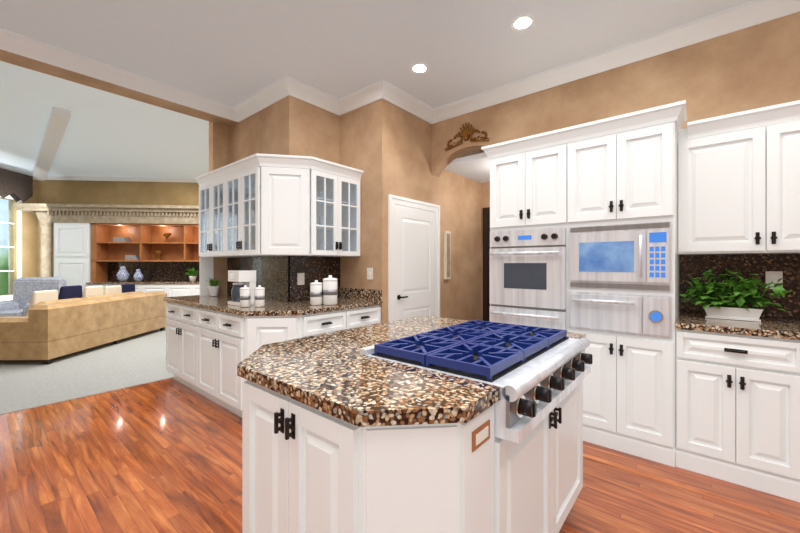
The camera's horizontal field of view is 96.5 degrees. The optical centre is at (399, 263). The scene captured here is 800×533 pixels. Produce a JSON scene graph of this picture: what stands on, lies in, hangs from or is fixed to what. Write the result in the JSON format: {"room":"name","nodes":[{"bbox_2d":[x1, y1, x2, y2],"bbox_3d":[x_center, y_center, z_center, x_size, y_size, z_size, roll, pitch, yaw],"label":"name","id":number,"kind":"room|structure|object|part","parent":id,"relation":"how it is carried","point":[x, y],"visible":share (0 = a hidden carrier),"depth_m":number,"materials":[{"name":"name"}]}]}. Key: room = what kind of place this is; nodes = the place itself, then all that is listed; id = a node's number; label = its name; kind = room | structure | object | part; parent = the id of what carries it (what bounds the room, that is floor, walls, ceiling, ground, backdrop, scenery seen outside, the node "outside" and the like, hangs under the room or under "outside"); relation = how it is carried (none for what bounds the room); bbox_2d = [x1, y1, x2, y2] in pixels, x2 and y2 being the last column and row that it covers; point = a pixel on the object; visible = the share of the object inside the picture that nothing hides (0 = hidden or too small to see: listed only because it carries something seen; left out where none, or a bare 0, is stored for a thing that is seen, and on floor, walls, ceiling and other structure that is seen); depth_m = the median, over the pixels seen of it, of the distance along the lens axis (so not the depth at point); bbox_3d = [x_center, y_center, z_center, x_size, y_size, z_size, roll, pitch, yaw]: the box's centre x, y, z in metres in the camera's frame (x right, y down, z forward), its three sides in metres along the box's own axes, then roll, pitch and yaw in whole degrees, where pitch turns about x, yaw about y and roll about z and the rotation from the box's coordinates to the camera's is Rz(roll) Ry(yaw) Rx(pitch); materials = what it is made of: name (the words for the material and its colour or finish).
{"room":"kitchen","nodes":[
{"label":"kitchen","id":0,"kind":"room"},
{"bbox_2d":[0,179,37,301],"bbox_3d":[-7.362,-0.585,3.855,0.150,3.750,7.700,0,0,-5],"label":"wall","id":1,"kind":"structure","parent":0,"point":[29,220],"depth_m":7.23,"materials":[{"name":"beige paint"}]},
{"bbox_2d":[0,195,21,300],"bbox_3d":[-7.494,-0.315,6.052,0.150,2.030,2.140,0,0,-5],"label":"living room window","id":2,"kind":"structure","parent":1,"relation":"in","point":[19,213],"depth_m":7.05,"materials":[{"name":"white wood"}]},
{"bbox_2d":[0,168,32,201],"bbox_3d":[-7.377,-1.490,6.037,0.120,0.560,2.350,0,0,-5],"label":"valance","id":3,"kind":"object","parent":1,"relation":"attached to","point":[19,186],"visible":1,"depth_m":6.90,"materials":[{"name":"fabric"}]},
{"bbox_2d":[0,327,173,414],"bbox_3d":[-5.708,1.318,6.095,7.420,0.064,14.000,0,0,40],"label":"floor","id":4,"kind":"structure","parent":0,"point":[139,359],"depth_m":4.19,"materials":[{"name":"white carpet"}]},
{"bbox_2d":[0,277,66,316],"bbox_3d":[-6.311,0.757,6.007,0.760,1.055,0.720,0,0,-5],"label":"armchair","id":5,"kind":"object","parent":4,"relation":"on","point":[23,287],"visible":0.36,"depth_m":6.19,"materials":[{"name":"grey fabric"}]},
{"bbox_2d":[34,211,52,276],"bbox_3d":[-7.259,0.085,7.334,0.340,2.410,0.380,0,0,-5],"label":"stone column","id":6,"kind":"structure","parent":4,"relation":"on","point":[45,228],"depth_m":7.25,"materials":[{"name":"beige stone"}]},
{"bbox_2d":[54,223,90,294],"bbox_3d":[-6.638,0.230,7.377,0.665,2.120,0.403,0,0,-5],"label":"tall cabinet","id":7,"kind":"object","parent":4,"relation":"on","point":[72,241],"visible":0.53,"depth_m":7.19,"materials":[{"name":"white wood"}]},
{"bbox_2d":[0,291,166,363],"bbox_3d":[-4.998,0.897,5.750,0.960,0.775,2.450,0,0,-2],"label":"sofa","id":8,"kind":"object","parent":4,"relation":"on","point":[52,329],"visible":0.97,"depth_m":4.99,"materials":[{"name":"beige fabric"}]},
{"bbox_2d":[26,284,134,315],"bbox_3d":[-5.011,0.578,5.760,1.387,0.500,1.531,0,0,40],"label":"pillows","id":9,"kind":"object","parent":8,"relation":"on","point":[66,292],"depth_m":5.43,"materials":[{"name":"beige fabric"}]},
{"bbox_2d":[86,223,199,296],"bbox_3d":[-4.095,0.230,7.561,4.425,2.120,0.480,0,0,-5],"label":"bookcase","id":10,"kind":"object","parent":4,"relation":"on","point":[168,275],"visible":0.2,"depth_m":7.60,"materials":[{"name":"brown wood"}]},
{"bbox_2d":[113,237,131,241],"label":"decor","id":11,"kind":"object","parent":10,"relation":"in","point":[116,239],"depth_m":7.38,"materials":[{"name":"grey metal"}]},
{"bbox_2d":[116,266,142,281],"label":"decor","id":12,"kind":"object","parent":10,"relation":"in","point":[122,274],"depth_m":7.35,"materials":[{"name":"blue ceramic"}]},
{"bbox_2d":[125,255,139,259],"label":"decor","id":13,"kind":"object","parent":10,"relation":"in","point":[127,257],"depth_m":7.39,"materials":[{"name":"grey metal"}]},
{"bbox_2d":[155,251,162,259],"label":"decor","id":14,"kind":"object","parent":10,"relation":"in","point":[158,253],"depth_m":7.50,"materials":[{"name":"gold metal"}]},
{"bbox_2d":[163,233,170,241],"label":"decor","id":15,"kind":"object","parent":10,"relation":"in","point":[166,235],"depth_m":7.51,"materials":[{"name":"gold metal"}]},
{"bbox_2d":[185,267,198,281],"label":"decor","id":16,"kind":"object","parent":10,"relation":"in","point":[192,271],"depth_m":7.44,"materials":[{"name":"green plant"}]},
{"bbox_2d":[0,61,208,177],"bbox_3d":[-4.597,-2.145,5.162,8.321,0.570,14.000,0,0,40],"label":"ceiling","id":17,"kind":"structure","parent":0,"point":[106,133],"depth_m":6.03,"materials":[{"name":"white paint"}]},
{"bbox_2d":[32,107,70,180],"bbox_3d":[-6.359,-2.075,6.452,3.153,0.650,0.200,0,0,40],"label":"beam","id":18,"kind":"structure","parent":17,"relation":"attached to","point":[59,118],"depth_m":6.11,"materials":[{"name":"white"}]},
{"bbox_2d":[38,180,198,276],"bbox_3d":[-3.228,-0.585,7.956,9.200,3.750,0.150,0,0,-5],"label":"wall","id":19,"kind":"structure","parent":0,"point":[49,191],"depth_m":7.63,"materials":[{"name":"brown paint"}]},
{"bbox_2d":[13,203,198,223],"bbox_3d":[-4.643,-1.010,7.493,5.900,0.360,0.520,0,0,-5],"label":"crown molding","id":20,"kind":"structure","parent":19,"relation":"attached to","point":[56,213],"depth_m":7.22,"materials":[{"name":"stone"}]},
{"bbox_2d":[0,49,236,126],"bbox_3d":[-2.265,-1.990,3.990,0.320,0.640,8.800,0,0,40],"label":"header beam","id":21,"kind":"structure","parent":0,"point":[5,56],"depth_m":3.36,"materials":[{"name":"brown"}]},
{"bbox_2d":[209,99,282,294],"bbox_3d":[-0.451,-0.510,5.476,1.310,3.600,4.190,0,0,40],"label":"wall","id":22,"kind":"structure","parent":0,"point":[261,132],"depth_m":4.12,"materials":[{"name":"brown paint"}]},
{"bbox_2d":[195,153,363,256],"bbox_3d":[-1.353,-0.530,3.898,1.673,0.900,1.023,0,0,40],"label":"upper cabinet","id":23,"kind":"object","parent":22,"relation":"attached to","point":[256,205],"visible":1,"depth_m":3.44,"materials":[{"name":"white wood"}]},
{"bbox_2d":[283,95,339,163],"bbox_3d":[-0.928,-0.285,3.794,0.120,3.150,0.640,0,0,40],"label":"wall","id":24,"kind":"structure","parent":0,"point":[309,129],"depth_m":3.69,"materials":[{"name":"brown paint"}]},
{"bbox_2d":[340,102,373,288],"bbox_3d":[-0.481,-0.285,3.915,0.650,3.150,0.120,0,0,40],"label":"wall","id":25,"kind":"structure","parent":0,"point":[357,125],"depth_m":3.77,"materials":[{"name":"brown paint"}]},
{"bbox_2d":[367,268,372,279],"bbox_3d":[-0.312,0.100,3.688,0.080,0.120,0.010,0,0,40],"label":"light switch","id":26,"kind":"object","parent":25,"relation":"attached to","point":[369,270],"visible":1,"depth_m":3.68,"materials":[{"name":"white plastic"}]},
{"bbox_2d":[0,0,752,107],"bbox_3d":[-0.151,-1.820,0.707,7.140,0.080,6.490,0,0,40],"label":"ceiling","id":27,"kind":"structure","parent":0,"point":[224,51],"depth_m":2.79,"materials":[{"name":"white paint"}]},
{"bbox_2d":[410,63,428,73],"bbox_3d":[0.177,-1.776,3.245,0.170,0.006,0.170,0,0,40],"label":"recessed light","id":28,"kind":"object","parent":27,"relation":"in","point":[418,68],"visible":1,"depth_m":3.24,"materials":[{"name":"white"}]},
{"bbox_2d":[511,15,534,30],"bbox_3d":[0.905,-1.776,2.635,0.170,0.006,0.170,0,0,40],"label":"recessed light","id":29,"kind":"object","parent":27,"relation":"in","point":[524,22],"visible":1,"depth_m":2.63,"materials":[{"name":"white glass"}]},
{"bbox_2d":[0,378,799,532],"bbox_3d":[0.423,1.320,1.734,7.580,0.060,8.800,0,0,40],"label":"floor","id":30,"kind":"structure","parent":0,"point":[162,456],"depth_m":2.11,"materials":[{"name":"brown wood"}]},
{"bbox_2d":[164,256,382,417],"bbox_3d":[-1.399,0.605,3.756,2.158,1.370,1.301,0,0,40],"label":"base cabinet","id":31,"kind":"object","parent":30,"relation":"on","point":[207,336],"visible":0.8,"depth_m":3.36,"materials":[{"name":"white wood"}]},
{"bbox_2d":[206,278,220,295],"bbox_3d":[-2.123,0.255,4.072,0.169,0.226,0.220,0,0,-8],"label":"potted plant","id":32,"kind":"object","parent":31,"relation":"in","point":[213,290],"visible":1,"depth_m":4.05,"materials":[{"name":"green plant"}]},
{"bbox_2d":[228,270,255,305],"bbox_3d":[-1.446,0.213,3.255,0.220,0.310,0.172,0,0,40],"label":"coffee maker","id":33,"kind":"object","parent":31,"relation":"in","point":[241,278],"visible":0.77,"depth_m":3.20,"materials":[{"name":"white plastic"}]},
{"bbox_2d":[240,285,250,306],"bbox_3d":[-1.334,0.275,3.077,0.084,0.185,0.086,0,0,40],"label":"canister","id":34,"kind":"object","parent":31,"relation":"in","point":[245,296],"visible":1,"depth_m":3.04,"materials":[{"name":"white ceramic"}]},
{"bbox_2d":[254,285,264,306],"bbox_3d":[-1.214,0.275,3.088,0.084,0.185,0.086,0,0,40],"label":"canister","id":35,"kind":"object","parent":31,"relation":"in","point":[259,292],"visible":1,"depth_m":3.05,"materials":[{"name":"white ceramic"}]},
{"bbox_2d":[297,273,303,284],"bbox_3d":[-0.995,0.150,3.590,0.008,0.120,0.080,0,0,40],"label":"outlet","id":36,"kind":"object","parent":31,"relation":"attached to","point":[300,276],"visible":1,"depth_m":3.58,"materials":[{"name":"white plastic"}]},
{"bbox_2d":[310,280,322,304],"bbox_3d":[-0.758,0.256,3.234,0.110,0.224,0.112,0,0,40],"label":"canister","id":37,"kind":"object","parent":31,"relation":"in","point":[315,287],"visible":1,"depth_m":3.19,"materials":[{"name":"white ceramic"}]},
{"bbox_2d":[323,275,337,304],"bbox_3d":[-0.636,0.234,3.256,0.133,0.267,0.135,0,0,40],"label":"canister","id":38,"kind":"object","parent":31,"relation":"in","point":[330,285],"visible":1,"depth_m":3.20,"materials":[{"name":"white ceramic"}]},
{"bbox_2d":[237,315,585,532],"bbox_3d":[0.107,0.830,1.659,1.091,0.920,1.481,0,0,40],"label":"kitchen island","id":39,"kind":"object","parent":30,"relation":"on","point":[336,438],"visible":0.88,"depth_m":1.08,"materials":[{"name":"white"}]},
{"bbox_2d":[359,320,592,443],"bbox_3d":[0.389,0.429,1.599,0.694,0.198,0.904,0,0,40],"label":"range","id":40,"kind":"object","parent":39,"relation":"on","point":[535,371],"visible":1,"depth_m":1.35,"materials":[{"name":"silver metal"}]},
{"bbox_2d":[481,100,686,466],"bbox_3d":[1.436,0.140,2.886,1.380,2.300,0.708,0,0,40],"label":"oven tower","id":41,"kind":"object","parent":30,"relation":"on","point":[620,169],"depth_m":2.47,"materials":[{"name":"white wood"}]},
{"bbox_2d":[489,227,565,329],"bbox_3d":[0.990,0.395,2.851,0.604,1.340,0.097,0,0,40],"label":"double oven","id":42,"kind":"object","parent":41,"relation":"in","point":[527,268],"visible":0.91,"depth_m":2.83,"materials":[{"name":"grey metal"}]},
{"bbox_2d":[569,221,671,290],"bbox_3d":[1.484,-0.050,2.456,0.612,0.450,0.068,0,0,40],"label":"microwave","id":43,"kind":"object","parent":41,"relation":"attached to","point":[631,256],"visible":1,"depth_m":2.43,"materials":[{"name":"silver metal"}]},
{"bbox_3d":[1.477,0.342,2.448,0.612,0.273,0.089,0,0,40],"label":"warming drawer","id":44,"kind":"part","parent":41,"relation":"part of","materials":[{"name":"silver metal"}]},
{"bbox_2d":[675,253,799,501],"bbox_3d":[3.056,0.610,1.557,2.916,1.360,0.661,0,0,40],"label":"base cabinet","id":45,"kind":"object","parent":30,"relation":"on","point":[737,382],"visible":1,"depth_m":2.12,"materials":[{"name":"white wood"}]},
{"bbox_2d":[678,268,791,321],"bbox_3d":[2.201,0.197,2.379,0.549,0.342,0.215,0,0,40],"label":"planter","id":46,"kind":"object","parent":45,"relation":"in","point":[719,309],"visible":1,"depth_m":2.36,"materials":[{"name":"white ceramic"}]},
{"bbox_2d":[765,271,782,288],"bbox_3d":[2.525,0.110,2.410,0.080,0.120,0.008,0,0,40],"label":"outlet","id":47,"kind":"object","parent":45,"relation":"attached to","point":[770,276],"visible":0.67,"depth_m":2.41,"materials":[{"name":"white plastic"}]},
{"bbox_2d":[374,99,480,322],"bbox_3d":[0.505,-0.285,4.491,0.120,3.150,2.270,0,0,40],"label":"wall","id":48,"kind":"structure","parent":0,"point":[402,140],"depth_m":4.16,"materials":[{"name":"brown paint"}]},
{"bbox_2d":[388,194,439,321],"bbox_3d":[0.198,0.290,3.986,0.057,2.000,0.920,0,0,40],"label":"pantry door","id":49,"kind":"structure","parent":48,"relation":"in","point":[414,232],"depth_m":3.94,"materials":[{"name":"white wood"}]},
{"bbox_2d":[444,231,450,278],"bbox_3d":[0.592,-0.110,4.470,0.039,0.600,0.110,0,0,40],"label":"picture frame","id":50,"kind":"object","parent":48,"relation":"attached to","point":[447,234],"visible":1,"depth_m":4.44,"materials":[{"name":"beige"}]},
{"bbox_2d":[444,150,489,320],"bbox_3d":[1.724,-0.245,4.108,2.240,3.070,1.230,0,0,40],"label":"wall","id":51,"kind":"structure","parent":0,"point":[476,167],"depth_m":4.60,"materials":[{"name":"paint"}]},
{"bbox_2d":[483,207,489,320],"bbox_3d":[1.565,0.237,4.860,0.950,2.095,0.039,0,0,40],"label":"hall door","id":52,"kind":"structure","parent":51,"relation":"in","point":[486,211],"depth_m":5.12,"materials":[{"name":"black wood"}]},
{"bbox_2d":[431,12,799,176],"bbox_3d":[2.506,-0.285,2.551,5.440,3.150,0.150,0,0,40],"label":"wall","id":53,"kind":"structure","parent":0,"point":[757,66],"depth_m":2.79,"materials":[{"name":"brown paint"}]},
{"bbox_2d":[444,123,489,150],"bbox_3d":[0.727,-1.423,3.924,0.579,0.255,0.034,0,0,40],"label":"ornament","id":54,"kind":"object","parent":53,"relation":"attached to","point":[467,130],"visible":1,"depth_m":3.91,"materials":[{"name":"gold metal"}]},
{"label":"outside","id":55,"kind":"structure","parent":0,"visible":0},
{"bbox_2d":[0,199,8,294],"bbox_3d":[-7.872,-0.330,6.019,0.010,2.860,3.200,0,0,-5],"label":"window","id":56,"kind":"structure","parent":55,"point":[4,204],"depth_m":7.20,"materials":[{"name":"clear glass"}]},
{"bbox_3d":[-0.898,-0.510,1.302,8.950,3.600,6.440,0,0,40],"label":"wall","id":57,"kind":"structure","parent":0,"visible":0},
{"bbox_2d":[0,0,799,182],"bbox_3d":[-1.608,-1.760,4.179,11.851,0.200,8.079,0,0,-1],"label":"crown molding","id":58,"kind":"structure","parent":57,"relation":"attached to","point":[755,12],"depth_m":3.34,"materials":[{"name":"white"}]},
{"bbox_2d":[678,100,799,254],"bbox_3d":[3.145,-0.515,1.664,2.916,0.890,0.383,0,0,40],"label":"upper cabinet","id":59,"kind":"object","parent":57,"relation":"attached to","point":[739,172],"visible":0.99,"depth_m":2.27,"materials":[{"name":"white wood"}]}
]}

